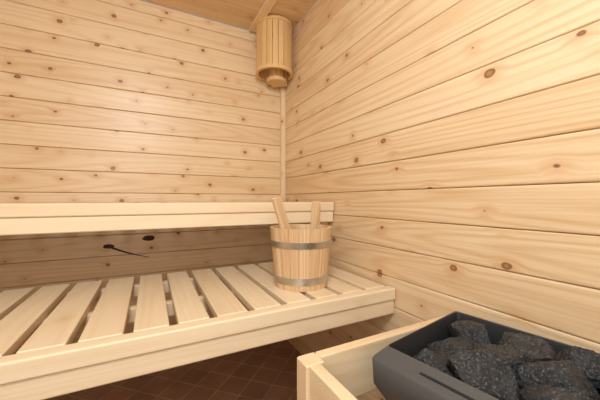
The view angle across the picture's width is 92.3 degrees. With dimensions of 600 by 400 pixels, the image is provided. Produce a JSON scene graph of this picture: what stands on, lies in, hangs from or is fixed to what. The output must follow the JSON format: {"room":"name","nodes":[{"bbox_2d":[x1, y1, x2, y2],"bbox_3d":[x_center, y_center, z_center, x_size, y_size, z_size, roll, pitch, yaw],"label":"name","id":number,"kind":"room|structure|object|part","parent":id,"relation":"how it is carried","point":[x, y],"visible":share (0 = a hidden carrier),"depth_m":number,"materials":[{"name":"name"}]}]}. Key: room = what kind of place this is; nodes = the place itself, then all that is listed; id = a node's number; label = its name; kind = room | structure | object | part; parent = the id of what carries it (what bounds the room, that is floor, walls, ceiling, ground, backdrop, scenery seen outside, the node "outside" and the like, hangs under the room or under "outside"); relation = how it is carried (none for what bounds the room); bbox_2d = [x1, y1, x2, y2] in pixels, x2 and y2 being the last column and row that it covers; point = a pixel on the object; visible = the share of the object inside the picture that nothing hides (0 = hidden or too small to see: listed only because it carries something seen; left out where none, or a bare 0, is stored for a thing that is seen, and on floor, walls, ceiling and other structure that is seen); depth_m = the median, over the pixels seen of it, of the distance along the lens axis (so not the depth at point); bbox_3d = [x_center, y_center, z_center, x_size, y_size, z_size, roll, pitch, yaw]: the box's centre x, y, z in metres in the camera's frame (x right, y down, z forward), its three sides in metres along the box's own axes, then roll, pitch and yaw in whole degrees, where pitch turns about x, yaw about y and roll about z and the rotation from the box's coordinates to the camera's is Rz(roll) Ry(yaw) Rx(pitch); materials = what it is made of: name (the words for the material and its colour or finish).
{"room":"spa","nodes":[
{"label":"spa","id":0,"kind":"room"},
{"bbox_2d":[0,0,279,354],"bbox_3d":[-0.886,-0.075,1.531,1.750,1.990,0.018,0,0,-28],"label":"wall","id":1,"kind":"structure","parent":0,"point":[139,101],"depth_m":1.52,"materials":[{"name":"brown wood"}]},
{"bbox_2d":[0,202,333,235],"bbox_3d":[-0.743,0.068,1.256,1.738,0.115,0.594,0,0,-28],"label":"bench","id":2,"kind":"object","parent":1,"relation":"attached to","point":[16,218],"visible":0.94,"depth_m":1.03,"materials":[{"name":"brown wood"}]},
{"bbox_3d":[-0.615,0.032,1.010,1.738,0.043,0.039,0,0,-27],"label":"rail","id":3,"kind":"part","parent":2,"relation":"part of","materials":[{"name":"beige wood"}]},
{"bbox_2d":[249,0,276,32],"bbox_3d":[0.236,-1.062,0.783,0.050,0.015,2.310,0,0,-28],"label":"trim","id":4,"kind":"structure","parent":1,"relation":"attached to","point":[267,5],"depth_m":1.62,"materials":[{"name":"brown wood"}]},
{"bbox_2d":[256,15,292,87],"bbox_3d":[-0.161,-0.896,1.758,0.228,0.336,0.209,0,0,18],"label":"lampshade","id":5,"kind":"object","parent":1,"relation":"attached to","point":[274,52],"visible":1,"depth_m":1.68,"materials":[{"name":"brown wood"}]},
{"bbox_3d":[-0.131,-0.893,1.851,0.100,0.330,0.014,0,0,18],"label":"plate","id":6,"kind":"part","parent":5,"relation":"part of","materials":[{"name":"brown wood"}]},
{"bbox_2d":[280,86,285,201],"bbox_3d":[-0.114,-0.529,1.906,0.031,1.078,0.031,0,0,-28],"label":"trim","id":7,"kind":"structure","parent":1,"relation":"attached to","point":[282,89],"depth_m":1.90,"materials":[{"name":"brown wood"}]},
{"bbox_2d":[45,340,301,399],"bbox_3d":[-0.340,0.940,0.482,1.810,0.040,2.410,0,0,-28],"label":"floor","id":8,"kind":"structure","parent":0,"point":[269,371],"depth_m":1.47,"materials":[{"name":"tile"}]},
{"bbox_2d":[297,315,445,399],"bbox_3d":[0.369,0.632,0.459,0.505,0.576,0.658,0,0,-28],"label":"guard rail","id":9,"kind":"object","parent":8,"relation":"on","point":[343,371],"visible":0.67,"depth_m":0.66,"materials":[{"name":"brown wood"}]},
{"bbox_3d":[0.162,0.546,0.351,0.026,0.405,0.568,0,0,-27],"label":"rail","id":10,"kind":"part","parent":9,"relation":"part of","materials":[{"name":"brown wood"}]},
{"bbox_2d":[372,311,599,399],"bbox_3d":[0.379,0.589,0.505,0.337,0.661,0.365,0,0,-37],"label":"heater","id":11,"kind":"object","parent":8,"relation":"on","point":[457,355],"visible":1,"depth_m":0.50,"materials":[{"name":"grey stone"}]},
{"bbox_2d":[144,0,316,35],"bbox_3d":[-0.340,-1.078,0.482,1.750,0.016,2.350,0,0,-28],"label":"ceiling","id":12,"kind":"structure","parent":0,"point":[238,13],"depth_m":1.61,"materials":[{"name":"brown wood"}]},
{"bbox_2d":[285,0,599,399],"bbox_3d":[0.443,-0.075,0.890,0.016,1.990,2.350,0,0,-28],"label":"wall","id":13,"kind":"structure","parent":0,"point":[454,145],"depth_m":0.85,"materials":[{"name":"brown wood"}]},
{"bbox_3d":[-1.123,-0.075,0.075,0.016,1.990,2.350,0,0,-28],"label":"wall","id":14,"kind":"structure","parent":0,"visible":0},
{"bbox_2d":[0,262,394,399],"bbox_3d":[-0.566,0.377,0.917,1.738,0.115,0.618,0,0,-28],"label":"bench","id":15,"kind":"object","parent":14,"relation":"attached to","point":[47,365],"visible":0.82,"depth_m":0.81,"materials":[{"name":"brown wood"}]},
{"bbox_2d":[270,196,331,291],"bbox_3d":[0.004,0.153,1.095,0.234,0.332,0.233,0,0,3],"label":"wooden bucket","id":16,"kind":"object","parent":15,"relation":"on","point":[300,252],"visible":1,"depth_m":1.00,"materials":[{"name":"wood"}]},
{"bbox_3d":[-0.045,0.130,1.034,0.131,0.286,0.029,0,0,-45],"label":"ladle handle","id":17,"kind":"part","parent":16,"relation":"part of","materials":[{"name":"beige wood"}]}
]}

